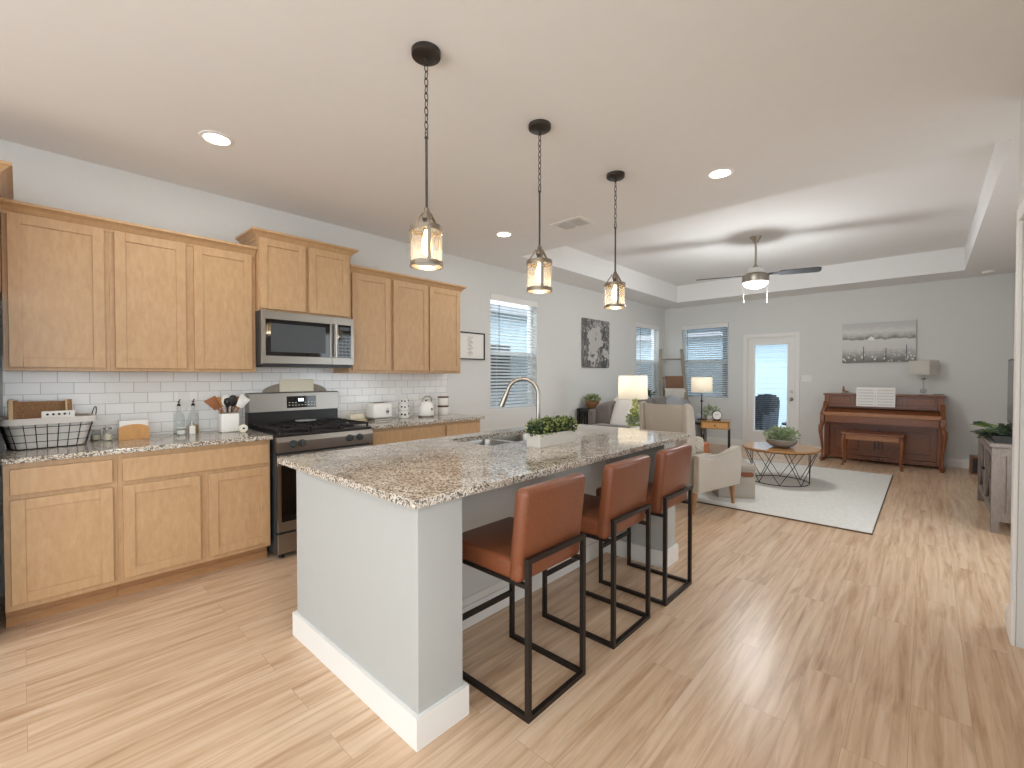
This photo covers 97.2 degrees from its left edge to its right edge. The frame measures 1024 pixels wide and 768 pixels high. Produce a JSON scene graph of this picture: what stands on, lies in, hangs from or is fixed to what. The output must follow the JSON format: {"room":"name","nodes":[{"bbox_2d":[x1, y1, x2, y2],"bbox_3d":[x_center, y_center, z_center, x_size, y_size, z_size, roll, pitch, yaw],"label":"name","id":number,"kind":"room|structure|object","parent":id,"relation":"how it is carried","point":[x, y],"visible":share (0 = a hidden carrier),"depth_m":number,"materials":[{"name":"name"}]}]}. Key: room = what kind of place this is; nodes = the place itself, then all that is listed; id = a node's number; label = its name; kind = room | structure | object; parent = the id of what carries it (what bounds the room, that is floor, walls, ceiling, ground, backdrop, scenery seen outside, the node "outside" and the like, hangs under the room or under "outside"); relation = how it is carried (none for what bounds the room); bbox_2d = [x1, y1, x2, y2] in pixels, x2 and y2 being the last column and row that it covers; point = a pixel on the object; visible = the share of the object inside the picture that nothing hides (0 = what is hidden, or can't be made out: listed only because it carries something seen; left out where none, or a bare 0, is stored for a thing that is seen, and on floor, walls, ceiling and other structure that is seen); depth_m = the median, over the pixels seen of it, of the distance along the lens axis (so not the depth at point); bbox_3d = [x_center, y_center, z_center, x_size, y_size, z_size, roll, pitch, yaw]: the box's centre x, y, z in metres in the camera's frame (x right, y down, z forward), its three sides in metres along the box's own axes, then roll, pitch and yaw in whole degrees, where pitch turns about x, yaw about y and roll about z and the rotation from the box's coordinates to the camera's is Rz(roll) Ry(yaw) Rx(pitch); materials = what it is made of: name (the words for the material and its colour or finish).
{"room":"open-plan kitchen","nodes":[
{"label":"open-plan kitchen","id":0,"kind":"room"},
{"bbox_2d":[0,139,664,596],"bbox_3d":[-1.031,-0.339,5.086,0.150,3.185,12.800,1,1,43],"label":"wall","id":1,"kind":"structure","parent":0,"point":[40,177],"depth_m":5.23,"materials":[{"name":"grey paint"}]},
{"bbox_2d":[0,160,13,299],"bbox_3d":[-3.168,-0.816,2.155,0.655,0.637,1.064,1,1,43],"label":"upper cabinet","id":2,"kind":"object","parent":1,"relation":"attached to","point":[6,171],"visible":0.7,"depth_m":2.49,"materials":[{"name":"brown wood"}]},
{"bbox_2d":[1,212,109,371],"bbox_3d":[-2.811,-0.537,2.794,0.323,0.913,0.451,1,1,43],"label":"upper cabinet","id":3,"kind":"object","parent":1,"relation":"attached to","point":[56,309],"visible":1,"depth_m":2.67,"materials":[{"name":"brown wood"}]},
{"bbox_2d":[105,231,255,371],"bbox_3d":[-2.372,-0.545,3.271,0.323,0.913,0.844,1,1,43],"label":"upper cabinet","id":4,"kind":"object","parent":1,"relation":"attached to","point":[174,306],"visible":0.99,"depth_m":3.11,"materials":[{"name":"brown wood"}]},
{"bbox_2d":[0,198,256,257],"bbox_3d":[-2.409,-1.000,2.990,0.072,0.072,1.298,1,1,43],"label":"crown molding","id":5,"kind":"structure","parent":4,"relation":"attached to","point":[6,205],"depth_m":2.87,"materials":[{"name":"brown wood"}]},
{"bbox_2d":[2,356,446,445],"bbox_3d":[-1.922,0.084,4.007,0.007,0.546,3.445,1,1,43],"label":"backsplash","id":6,"kind":"structure","parent":1,"relation":"attached to","point":[152,396],"depth_m":3.38,"materials":[{"name":"white tile"}]},
{"bbox_2d":[178,392,189,406],"bbox_3d":[-2.470,0.117,3.401,0.006,0.116,0.072,1,1,43],"label":"power outlet","id":7,"kind":"object","parent":6,"relation":"attached to","point":[184,396],"visible":1,"depth_m":3.40,"materials":[{"name":"white paint"}]},
{"bbox_2d":[248,237,350,318],"bbox_3d":[-1.809,-0.858,3.841,0.373,0.575,0.753,1,1,43],"label":"upper cabinet","id":8,"kind":"object","parent":1,"relation":"attached to","point":[289,277],"visible":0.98,"depth_m":3.67,"materials":[{"name":"brown wood"}]},
{"bbox_2d":[235,226,358,257],"bbox_3d":[-1.794,-1.149,3.821,0.395,0.072,0.858,1,1,43],"label":"crown molding","id":9,"kind":"structure","parent":8,"relation":"attached to","point":[251,234],"depth_m":3.61,"materials":[{"name":"brown wood"}]},
{"bbox_2d":[255,310,353,367],"bbox_3d":[-1.782,-0.353,3.823,0.449,0.430,0.750,1,1,43],"label":"microwave","id":10,"kind":"object","parent":8,"relation":"attached to","point":[283,339],"visible":0.99,"depth_m":3.65,"materials":[{"name":"grey metal"}]},
{"bbox_2d":[333,272,390,372],"bbox_3d":[-1.421,-0.567,4.305,0.323,0.923,0.436,1,1,43],"label":"upper cabinet","id":11,"kind":"object","parent":1,"relation":"attached to","point":[370,295],"visible":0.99,"depth_m":4.20,"materials":[{"name":"brown wood"}]},
{"bbox_2d":[391,280,459,373],"bbox_3d":[-0.976,-0.575,4.789,0.323,0.923,0.879,1,1,43],"label":"upper cabinet","id":12,"kind":"object","parent":1,"relation":"attached to","point":[425,320],"visible":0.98,"depth_m":4.64,"materials":[{"name":"brown wood"}]},
{"bbox_2d":[350,264,466,292],"bbox_3d":[-1.091,-1.038,4.625,0.345,0.072,1.370,1,1,43],"label":"crown molding","id":13,"kind":"structure","parent":12,"relation":"attached to","point":[392,276],"depth_m":4.43,"materials":[{"name":"brown wood"}]},
{"bbox_2d":[460,331,484,359],"bbox_3d":[-0.512,-0.466,5.522,0.019,0.333,0.488,1,1,43],"label":"picture frame","id":14,"kind":"object","parent":1,"relation":"attached to","point":[472,345],"visible":0.92,"depth_m":5.55,"materials":[{"name":"paper"}]},
{"bbox_2d":[491,293,537,410],"bbox_3d":[-0.005,-0.418,6.188,0.157,1.515,0.940,1,1,43],"label":"window","id":15,"kind":"structure","parent":1,"relation":"in","point":[530,304],"depth_m":6.19,"materials":[{"name":"white plastic"}]},
{"bbox_2d":[581,318,608,367],"bbox_3d":[1.412,-0.677,7.599,0.036,0.800,0.815,1,1,43],"label":"print","id":16,"kind":"object","parent":1,"relation":"attached to","point":[594,333],"visible":1,"depth_m":7.54,"materials":[{"name":"grey paper"}]},
{"bbox_2d":[636,323,658,397],"bbox_3d":[2.681,-0.452,9.109,0.157,1.485,0.990,1,1,43],"label":"window","id":17,"kind":"structure","parent":1,"relation":"in","point":[652,379],"depth_m":9.20,"materials":[{"name":"white plastic"}]},
{"bbox_2d":[0,0,1023,308],"bbox_3d":[0.865,-1.694,3.320,5.300,0.417,12.800,1,1,43],"label":"ceiling","id":18,"kind":"structure","parent":0,"point":[868,143],"depth_m":2.52,"materials":[{"name":"white paint"}]},
{"bbox_2d":[199,130,233,146],"bbox_3d":[-1.771,-1.470,2.710,0.180,0.008,0.180,1,1,43],"label":"recessed light","id":19,"kind":"object","parent":18,"relation":"in","point":[213,137],"visible":1,"depth_m":2.70,"materials":[{"name":"beige"}]},
{"bbox_2d":[204,133,228,144],"bbox_3d":[-1.771,-1.472,2.710,0.127,0.005,0.127,0,1,-2],"label":"diffuser","id":20,"kind":"object","parent":19,"relation":"attached to","point":[213,138],"depth_m":2.70,"materials":[{"name":"white"}]},
{"bbox_2d":[409,41,442,269],"bbox_3d":[-0.373,-0.991,1.999,0.146,0.942,0.156,1,1,43],"label":"pendant light","id":21,"kind":"object","parent":18,"relation":"hanging from","point":[424,53],"visible":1,"depth_m":1.98,"materials":[{"name":"brown metal"}]},
{"bbox_2d":[526,119,551,293],"bbox_3d":[0.159,-1.001,2.583,0.151,0.942,0.155,1,1,43],"label":"pendant light","id":22,"kind":"object","parent":18,"relation":"hanging from","point":[539,127],"visible":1,"depth_m":2.57,"materials":[{"name":"brown metal"}]},
{"bbox_2d":[549,216,594,230],"bbox_3d":[0.562,-1.494,4.220,0.340,0.012,0.250,1,1,43],"label":"ceiling vent","id":23,"kind":"object","parent":18,"relation":"in","point":[579,221],"visible":1,"depth_m":4.20,"materials":[{"name":"metal"}]},
{"bbox_2d":[604,170,625,308],"bbox_3d":[0.733,-1.011,3.209,0.153,0.942,0.154,1,1,43],"label":"pendant light","id":24,"kind":"object","parent":18,"relation":"hanging from","point":[617,175],"visible":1,"depth_m":3.19,"materials":[{"name":"brown metal"}]},
{"bbox_2d":[706,167,733,178],"bbox_3d":[1.459,-1.478,3.171,0.180,0.008,0.180,1,1,43],"label":"recessed light","id":25,"kind":"object","parent":18,"relation":"in","point":[721,172],"visible":1,"depth_m":3.16,"materials":[{"name":"beige"}]},
{"bbox_2d":[710,170,729,177],"bbox_3d":[1.459,-1.479,3.171,0.127,0.005,0.127,0,1,-2],"label":"diffuser","id":26,"kind":"object","parent":25,"relation":"attached to","point":[713,173],"depth_m":3.17,"materials":[{"name":"beige"}]},
{"bbox_2d":[696,235,821,302],"bbox_3d":[3.052,-1.431,5.658,1.371,0.820,0.304,1,1,34],"label":"ceiling fan","id":27,"kind":"object","parent":18,"relation":"hanging from","point":[755,278],"visible":1,"depth_m":5.57,"materials":[{"name":"silver metal"}]},
{"bbox_2d":[0,444,1023,767],"bbox_3d":[0.865,1.342,3.371,5.300,0.120,12.800,1,1,43],"label":"floor","id":28,"kind":"structure","parent":0,"point":[789,643],"depth_m":2.07,"materials":[{"name":"brown wood"}]},
{"bbox_2d":[3,454,118,627],"bbox_3d":[-2.702,0.852,2.710,0.628,0.883,0.449,1,1,43],"label":"base cabinet","id":29,"kind":"object","parent":28,"relation":"on","point":[61,553],"visible":0.98,"depth_m":2.49,"materials":[{"name":"brown wood"}]},
{"bbox_2d":[117,440,270,596],"bbox_3d":[-2.265,0.844,3.185,0.628,0.883,0.841,1,1,43],"label":"base cabinet","id":30,"kind":"object","parent":28,"relation":"on","point":[184,513],"visible":0.98,"depth_m":2.93,"materials":[{"name":"brown wood"}]},
{"bbox_2d":[1,429,272,464],"bbox_3d":[-2.409,0.389,3.008,0.646,0.030,1.307,1,1,43],"label":"countertop","id":31,"kind":"structure","parent":30,"relation":"on","point":[101,447],"depth_m":2.81,"materials":[{"name":"stone"}]},
{"bbox_2d":[0,406,97,450],"bbox_3d":[-2.830,0.261,2.754,0.307,0.232,0.446,1,1,35],"label":"wire basket","id":32,"kind":"object","parent":31,"relation":"on","point":[38,433],"visible":0.97,"depth_m":2.66,"materials":[{"name":"black metal"}]},
{"bbox_2d":[7,399,71,419],"bbox_3d":[-2.860,0.177,2.742,0.105,0.176,0.270,1,1,40],"label":"wooden crate","id":33,"kind":"object","parent":32,"relation":"in","point":[15,409],"visible":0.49,"depth_m":2.73,"materials":[{"name":"brown wood"}]},
{"bbox_2d":[41,410,74,417],"bbox_3d":[-2.745,0.184,2.731,0.022,0.045,0.144,1,1,35],"label":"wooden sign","id":34,"kind":"object","parent":32,"relation":"in","point":[64,413],"visible":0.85,"depth_m":2.72,"materials":[{"name":"white wood"}]},
{"bbox_2d":[117,424,148,439],"bbox_3d":[-2.582,0.322,3.079,0.072,0.102,0.160,1,1,43],"label":"napkin holder","id":35,"kind":"object","parent":31,"relation":"on","point":[132,431],"visible":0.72,"depth_m":3.05,"materials":[{"name":"brown wood"}]},
{"bbox_2d":[118,419,147,437],"bbox_3d":[-2.582,0.305,3.079,0.051,0.120,0.154,1,1,43],"label":"napkin stack","id":36,"kind":"object","parent":35,"relation":"in","point":[121,423],"visible":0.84,"depth_m":3.05,"materials":[{"name":"white paper"}]},
{"bbox_2d":[218,411,238,432],"bbox_3d":[-2.172,0.291,3.463,0.100,0.152,0.124,1,1,43],"label":"utensil crock","id":37,"kind":"object","parent":31,"relation":"on","point":[227,422],"visible":0.92,"depth_m":3.42,"materials":[{"name":"white ceramic"}]},
{"bbox_2d":[204,396,222,412],"bbox_3d":[-2.241,0.156,3.386,0.012,0.136,0.122,1,1,43],"label":"wooden spatula","id":38,"kind":"object","parent":37,"relation":"on","point":[212,402],"visible":0.98,"depth_m":3.38,"materials":[{"name":"brown wood"}]},
{"bbox_2d":[235,394,249,411],"bbox_3d":[-2.101,0.147,3.523,0.012,0.147,0.111,1,1,43],"label":"spatula","id":39,"kind":"object","parent":37,"relation":"on","point":[243,400],"visible":0.95,"depth_m":3.51,"materials":[{"name":"white plastic"}]},
{"bbox_2d":[245,391,372,557],"bbox_3d":[-1.665,0.675,3.742,0.734,1.203,0.760,1,1,43],"label":"gas range","id":40,"kind":"object","parent":28,"relation":"on","point":[275,414],"visible":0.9,"depth_m":3.57,"materials":[{"name":"grey metal"}]},
{"bbox_2d":[263,384,325,391],"bbox_3d":[-1.915,0.026,4.002,0.006,0.085,0.550,1,1,43],"label":"round tray","id":41,"kind":"object","parent":40,"relation":"on","point":[274,388],"visible":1,"depth_m":3.88,"materials":[{"name":"grey wood"}]},
{"bbox_2d":[279,379,313,391],"bbox_3d":[-1.904,0.012,3.997,0.016,0.112,0.294,1,1,43],"label":"cutting board","id":42,"kind":"object","parent":40,"relation":"on","point":[285,385],"visible":0.94,"depth_m":3.99,"materials":[{"name":"beige wood"}]},
{"bbox_2d":[248,424,371,437],"bbox_3d":[-1.681,0.369,3.751,0.655,0.022,0.760,1,1,43],"label":"cooktop","id":43,"kind":"object","parent":40,"relation":"in","point":[343,429],"depth_m":3.55,"materials":[{"name":"black metal"}]},
{"bbox_2d":[370,423,444,445],"bbox_3d":[-1.161,0.824,4.386,0.628,0.883,0.819,1,1,43],"label":"base cabinet","id":44,"kind":"object","parent":28,"relation":"on","point":[418,432],"visible":0.09,"depth_m":4.14,"materials":[{"name":"brown wood"}]},
{"bbox_2d":[346,413,484,429],"bbox_3d":[-0.983,0.363,4.558,0.646,0.030,1.350,1,1,43],"label":"countertop","id":45,"kind":"structure","parent":44,"relation":"on","point":[413,420],"depth_m":4.38,"materials":[{"name":"stone"}]},
{"bbox_2d":[347,413,366,420],"bbox_3d":[-1.494,0.318,4.320,0.110,0.068,0.180,1,1,43],"label":"butter dish","id":46,"kind":"object","parent":45,"relation":"on","point":[357,416],"visible":0.83,"depth_m":4.29,"materials":[{"name":"beige ceramic"}]},
{"bbox_2d":[366,402,391,420],"bbox_3d":[-1.294,0.266,4.410,0.180,0.170,0.210,1,1,43],"label":"toaster","id":47,"kind":"object","parent":45,"relation":"on","point":[375,411],"visible":0.99,"depth_m":4.35,"materials":[{"name":"white plastic"}]},
{"bbox_2d":[418,396,433,416],"bbox_3d":[-0.903,0.235,4.754,0.167,0.219,0.167,0,1,-25],"label":"kettle","id":48,"kind":"object","parent":45,"relation":"on","point":[426,408],"visible":1,"depth_m":4.69,"materials":[{"name":"white metal"}]},
{"bbox_2d":[445,419,479,435],"bbox_3d":[-0.721,0.816,4.864,0.628,0.883,0.479,1,1,43],"label":"base cabinet","id":49,"kind":"object","parent":28,"relation":"on","point":[470,426],"visible":0.16,"depth_m":4.63,"materials":[{"name":"brown wood"}]},
{"bbox_2d":[292,442,677,751],"bbox_3d":[0.038,0.850,2.812,1.086,0.883,2.294,1,1,43],"label":"kitchen island","id":50,"kind":"object","parent":28,"relation":"on","point":[385,588],"visible":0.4,"depth_m":1.85,"materials":[{"name":"grey paint"}]},
{"bbox_2d":[277,424,690,508],"bbox_3d":[0.051,0.392,2.865,1.225,0.030,2.468,1,1,43],"label":"island countertop","id":51,"kind":"structure","parent":50,"relation":"on","point":[415,474],"depth_m":2.28,"materials":[{"name":"stone"}]},
{"bbox_2d":[465,434,526,445],"bbox_3d":[-0.026,0.500,3.178,0.412,0.196,0.782,1,1,43],"label":"sink","id":52,"kind":"object","parent":51,"relation":"in","point":[518,437],"visible":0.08,"depth_m":3.27,"materials":[{"name":"metal"}]},
{"bbox_2d":[499,377,539,420],"bbox_3d":[0.056,0.163,2.993,0.290,0.422,0.068,0,1,4],"label":"faucet","id":53,"kind":"object","parent":51,"relation":"on","point":[502,403],"visible":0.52,"depth_m":2.99,"materials":[{"name":"silver metal"}]},
{"bbox_2d":[525,415,578,447],"bbox_3d":[0.251,0.284,2.848,0.184,0.186,0.444,1,1,43],"label":"planter box","id":54,"kind":"object","parent":51,"relation":"on","point":[549,431],"visible":1,"depth_m":2.77,"materials":[{"name":"white wood"}]},
{"bbox_2d":[462,473,585,723],"bbox_3d":[0.022,0.852,2.036,0.475,0.905,0.423,1,1,43],"label":"bar stool","id":55,"kind":"object","parent":28,"relation":"on","point":[543,532],"visible":0.86,"depth_m":1.88,"materials":[{"name":"leather"}]},
{"bbox_2d":[577,407,594,424],"bbox_3d":[1.840,0.792,7.852,0.300,0.830,2.070,1,1,43],"label":"console table","id":56,"kind":"object","parent":28,"relation":"on","point":[580,411],"visible":0.28,"depth_m":7.15,"materials":[{"name":"black wood"}]},
{"bbox_2d":[584,393,600,407],"bbox_3d":[1.295,0.264,7.258,0.291,0.245,0.300,1,1,43],"label":"potted plant","id":57,"kind":"object","parent":56,"relation":"on","point":[590,404],"visible":0.99,"depth_m":7.20,"materials":[{"name":"green plant"}]},
{"bbox_2d":[542,455,650,649],"bbox_3d":[0.458,0.844,2.510,0.475,0.905,0.423,1,1,43],"label":"bar stool","id":58,"kind":"object","parent":28,"relation":"on","point":[621,505],"visible":0.72,"depth_m":2.34,"materials":[{"name":"leather"}]},
{"bbox_2d":[596,443,691,606],"bbox_3d":[0.853,0.837,2.925,0.475,0.905,0.423,1,1,43],"label":"bar stool","id":59,"kind":"object","parent":28,"relation":"on","point":[669,487],"visible":0.77,"depth_m":2.76,"materials":[{"name":"leather"}]},
{"bbox_2d":[588,396,706,441],"bbox_3d":[2.319,0.726,7.418,0.930,0.976,2.640,1,1,43],"label":"sofa","id":60,"kind":"object","parent":28,"relation":"on","point":[601,415],"visible":0.09,"depth_m":6.79,"materials":[{"name":"grey fabric"}]},
{"bbox_2d":[595,400,615,423],"bbox_3d":[1.651,0.560,7.051,0.372,0.632,0.880,1,1,43],"label":"cushion","id":61,"kind":"object","parent":60,"relation":"on","point":[603,411],"depth_m":6.75,"materials":[{"name":"fabric"}]},
{"bbox_2d":[610,400,639,424],"bbox_3d":[1.697,0.487,6.627,0.508,0.494,0.197,0,1,17],"label":"throw pillow","id":62,"kind":"object","parent":60,"relation":"on","point":[620,408],"visible":0.43,"depth_m":6.61,"materials":[{"name":"grey fabric"}]},
{"bbox_2d":[648,396,666,403],"bbox_3d":[2.626,0.542,8.110,0.372,0.632,0.750,1,1,43],"label":"cushion","id":63,"kind":"object","parent":60,"relation":"on","point":[655,400],"depth_m":7.95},
{"bbox_2d":[666,395,690,404],"bbox_3d":[2.944,0.442,8.101,0.503,0.493,0.194,0,1,14],"label":"throw pillow","id":64,"kind":"object","parent":60,"relation":"on","point":[671,399],"visible":0.37,"depth_m":8.08,"materials":[{"name":"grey fabric"}]},
{"bbox_2d":[695,424,703,435],"bbox_3d":[2.905,0.806,7.858,0.660,0.197,0.715,1,1,43],"label":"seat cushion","id":65,"kind":"object","parent":60,"relation":"on","point":[697,426],"depth_m":7.69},
{"bbox_2d":[659,349,687,399],"bbox_3d":[3.228,0.236,9.085,0.611,1.907,0.625,0,1,5],"label":"blanket ladder","id":66,"kind":"object","parent":28,"relation":"on","point":[661,377],"visible":0.57,"depth_m":9.20,"materials":[{"name":"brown wood"}]},
{"bbox_2d":[665,376,682,387],"bbox_3d":[3.294,0.006,9.183,0.355,0.334,0.090,0,1,5],"label":"throw blanket","id":67,"kind":"object","parent":66,"relation":"hanging from","point":[671,381],"visible":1,"depth_m":9.16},
{"bbox_2d":[665,388,684,398],"bbox_3d":[3.287,0.274,9.113,0.407,0.374,0.089,0,1,6],"label":"throw blanket","id":68,"kind":"object","parent":66,"relation":"hanging from","point":[679,392],"visible":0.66,"depth_m":9.09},
{"bbox_2d":[686,458,892,534],"bbox_3d":[3.030,1.233,5.909,2.861,0.012,3.086,1,1,43],"label":"area rug","id":69,"kind":"object","parent":28,"relation":"on","point":[849,500],"visible":0.56,"depth_m":4.99,"materials":[{"name":"carpet"}]},
{"bbox_2d":[639,401,740,514],"bbox_3d":[1.834,0.715,4.774,0.870,1.068,0.744,-1,1,-34],"label":"armchair","id":70,"kind":"object","parent":69,"relation":"on","point":[707,472],"visible":0.48,"depth_m":4.45,"materials":[{"name":"grey fabric"}]},
{"bbox_2d":[695,436,703,453],"bbox_3d":[1.944,0.668,4.957,0.300,0.196,0.135,0,1,22],"label":"throw pillow","id":71,"kind":"object","parent":70,"relation":"on","point":[699,444],"visible":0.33,"depth_m":4.88,"materials":[{"name":"fabric"}]},
{"bbox_2d":[700,418,730,447],"bbox_3d":[3.423,0.901,7.593,0.450,0.595,0.432,1,1,28],"label":"end table","id":72,"kind":"object","parent":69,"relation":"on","point":[724,424],"visible":0.8,"depth_m":7.44,"materials":[{"name":"brown wood"}]},
{"bbox_2d":[691,377,712,419],"bbox_3d":[3.198,0.244,7.613,0.340,0.717,0.340,1,1,43],"label":"table lamp","id":73,"kind":"object","parent":72,"relation":"on","point":[698,384],"visible":1,"depth_m":7.47,"materials":[{"name":"fabric"}]},
{"bbox_2d":[712,459,755,498],"bbox_3d":[2.476,1.060,5.102,0.394,0.362,0.400,0,1,8],"label":"storage ottoman","id":74,"kind":"object","parent":69,"relation":"on","point":[745,488],"visible":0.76,"depth_m":4.91,"materials":[{"name":"grey fabric"}]},
{"bbox_2d":[742,442,820,486],"bbox_3d":[3.392,1.011,5.716,0.860,0.435,0.860,1,1,43],"label":"coffee table","id":75,"kind":"object","parent":69,"relation":"on","point":[798,449],"visible":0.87,"depth_m":5.57,"materials":[{"name":"brown wood"}]},
{"bbox_2d":[762,425,801,447],"bbox_3d":[3.383,0.657,5.683,0.449,0.273,0.420,1,1,43],"label":"potted plant","id":76,"kind":"object","parent":75,"relation":"on","point":[778,437],"visible":1,"depth_m":5.61,"materials":[{"name":"green plant"}]},
{"bbox_3d":[1.567,0.930,5.857,0.430,0.599,0.430,1,1,43],"label":"side table","id":77,"kind":"object","parent":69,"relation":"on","visible":0},
{"bbox_2d":[625,398,639,428],"bbox_3d":[1.552,0.403,5.687,0.274,0.459,0.265,0,1,-7],"label":"potted plant","id":78,"kind":"object","parent":77,"relation":"on","point":[635,414],"visible":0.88,"depth_m":5.66,"materials":[{"name":"green plant"}]},
{"bbox_2d":[618,376,647,422],"bbox_3d":[1.579,0.259,5.903,0.380,0.739,0.380,1,1,43],"label":"table lamp","id":79,"kind":"object","parent":77,"relation":"on","point":[629,387],"visible":0.77,"depth_m":5.74,"materials":[{"name":"fabric"}]},
{"bbox_2d":[840,430,904,471],"bbox_3d":[5.332,0.979,6.689,0.730,0.505,0.347,1,1,43],"label":"piano bench","id":80,"kind":"object","parent":28,"relation":"on","point":[846,434],"visible":1,"depth_m":6.60,"materials":[{"name":"brown wood"}]},
{"bbox_2d":[818,393,947,472],"bbox_3d":[5.664,0.691,6.956,1.496,1.062,0.670,1,1,43],"label":"upright piano","id":81,"kind":"object","parent":28,"relation":"on","point":[922,418],"visible":0.97,"depth_m":6.83,"materials":[{"name":"brown wood"}]},
{"bbox_2d":[856,387,895,406],"bbox_3d":[5.604,0.202,6.964,0.470,0.296,0.062,1,1,43],"label":"book","id":82,"kind":"object","parent":81,"relation":"on","point":[865,396],"visible":1,"depth_m":6.96,"materials":[{"name":"white paper"}]},
{"bbox_2d":[829,405,937,409],"bbox_3d":[5.654,0.358,6.939,1.288,0.017,0.109,1,1,43],"label":"shelf","id":83,"kind":"object","parent":81,"relation":"attached to","point":[853,407],"depth_m":6.88,"materials":[{"name":"brown wood"}]},
{"bbox_2d":[909,360,938,387],"bbox_3d":[6.143,-0.093,6.740,0.200,0.512,0.270,0,1,-16],"label":"table lamp","id":84,"kind":"object","parent":81,"relation":"on","point":[921,367],"visible":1,"depth_m":6.65,"materials":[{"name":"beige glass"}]},
{"bbox_2d":[969,454,977,474],"bbox_3d":[6.452,1.114,6.209,0.220,0.240,0.255,1,1,43],"label":"speaker box","id":85,"kind":"object","parent":28,"relation":"on","point":[973,459],"visible":0.44,"depth_m":6.17,"materials":[{"name":"brown wood"}]},
{"bbox_2d":[976,429,1011,533],"bbox_3d":[4.736,0.885,4.246,0.445,0.765,1.440,1,1,43],"label":"media console","id":86,"kind":"object","parent":28,"relation":"on","point":[994,484],"visible":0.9,"depth_m":3.85,"materials":[{"name":"grey wood"}]},
{"bbox_2d":[971,421,1012,443],"bbox_3d":[4.314,0.422,4.040,0.333,0.170,0.612,1,1,43],"label":"potted plant","id":87,"kind":"object","parent":86,"relation":"on","point":[1002,433],"visible":0.95,"depth_m":3.95,"materials":[{"name":"plant"}]},
{"bbox_2d":[989,432,1012,443],"bbox_3d":[4.382,0.476,4.035,0.170,0.060,0.460,1,1,43],"label":"tray","id":88,"kind":"object","parent":86,"relation":"on","point":[997,437],"depth_m":3.91,"materials":[{"name":"metal"}]},
{"bbox_2d":[1007,359,1013,423],"bbox_3d":[4.763,0.126,4.236,0.154,0.747,1.360,1,1,43],"label":"television","id":89,"kind":"object","parent":86,"relation":"on","point":[1011,361],"visible":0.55,"depth_m":4.57,"materials":[{"name":"black metal"}]},
{"bbox_2d":[664,273,1013,459],"bbox_3d":[5.146,-0.389,7.999,5.000,3.185,0.150,1,1,43],"label":"wall","id":90,"kind":"structure","parent":0,"point":[964,324],"depth_m":7.11,"materials":[{"name":"grey paint"}]},
{"bbox_2d":[682,323,728,398],"bbox_3d":[3.909,-0.455,9.124,0.915,1.490,0.157,1,1,43],"label":"window","id":91,"kind":"structure","parent":90,"relation":"in","point":[686,329],"depth_m":9.06,"materials":[{"name":"white plastic"}]},
{"bbox_2d":[743,332,799,443],"bbox_3d":[4.766,0.136,8.311,0.920,2.125,0.177,1,1,43],"label":"door","id":92,"kind":"structure","parent":90,"relation":"in","point":[792,339],"depth_m":8.35,"materials":[{"name":"white paint"}]},
{"bbox_2d":[755,345,781,429],"bbox_3d":[4.777,0.073,8.330,0.510,1.552,0.008,1,1,43],"label":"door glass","id":93,"kind":"object","parent":92,"relation":"in","point":[755,345],"depth_m":8.37,"materials":[{"name":"clear"}]},
{"bbox_2d":[707,437,968,468],"bbox_3d":[5.089,1.140,7.964,5.000,0.130,0.016,1,1,43],"label":"baseboard","id":94,"kind":"structure","parent":90,"relation":"attached to","point":[948,462],"depth_m":7.77,"materials":[{"name":"white paint"}]},
{"bbox_2d":[842,320,915,362],"bbox_3d":[5.846,-0.668,7.217,0.913,0.634,0.044,1,1,43],"label":"print","id":95,"kind":"object","parent":90,"relation":"attached to","point":[892,341],"visible":0.94,"depth_m":7.18,"materials":[{"name":"grey paper"}]},
{"bbox_2d":[1015,91,1023,648],"bbox_3d":[0.609,-0.039,-0.343,0.682,2.768,6.720,1,1,43],"label":"wall","id":96,"kind":"structure","parent":0,"point":[1020,545],"depth_m":2.22,"materials":[{"name":"grey paint"}]},
{"bbox_2d":[1009,199,1023,645],"bbox_3d":[2.167,0.224,1.815,0.098,2.170,1.180,1,1,43],"label":"door","id":97,"kind":"structure","parent":96,"relation":"in","point":[1020,212],"depth_m":2.23,"materials":[{"name":"white paint"}]},
{"label":"outside","id":98,"kind":"structure","parent":0,"visible":0},
{"bbox_3d":[-7.758,1.332,8.147,13.840,0.140,17.459,1,1,43],"label":"lawn","id":99,"kind":"structure","parent":98,"visible":0},
{"bbox_2d":[491,300,526,405],"bbox_3d":[-4.426,-0.980,8.808,3.800,4.460,11.600,1,1,43],"label":"neighbor house","id":100,"kind":"structure","parent":99,"relation":"on","point":[492,301],"depth_m":11.25,"materials":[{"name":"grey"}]},
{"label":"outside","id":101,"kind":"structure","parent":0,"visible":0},
{"bbox_3d":[10.313,1.176,17.342,28.000,0.140,20.540,1,1,43],"label":"floor","id":102,"kind":"structure","parent":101,"visible":0},
{"bbox_2d":[636,332,786,425],"bbox_3d":[8.961,-0.961,13.618,15.600,4.260,3.800,1,1,43],"label":"neighbor house","id":103,"kind":"structure","parent":102,"relation":"on","point":[772,380],"depth_m":13.14,"materials":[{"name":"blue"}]},
{"bbox_2d":[721,329,727,395],"bbox_3d":[5.426,-0.070,11.177,0.400,2.560,0.380,1,1,43],"label":"porch post","id":104,"kind":"object","parent":102,"relation":"on","point":[721,329],"visible":0.07,"depth_m":11.13,"materials":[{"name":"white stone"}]},
{"bbox_2d":[755,394,779,430],"bbox_3d":[5.233,0.728,9.607,0.757,1.023,0.875,0,1,-19],"label":"patio chair","id":105,"kind":"object","parent":102,"relation":"on","point":[763,409],"visible":0.34,"depth_m":9.58,"materials":[{"name":"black wicker"}]},
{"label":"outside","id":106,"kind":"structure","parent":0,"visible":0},
{"bbox_2d":[636,327,727,335],"bbox_3d":[4.808,-1.413,10.201,7.500,0.160,2.640,1,1,43],"label":"porch roof","id":107,"kind":"structure","parent":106,"point":[646,330],"depth_m":11.43,"materials":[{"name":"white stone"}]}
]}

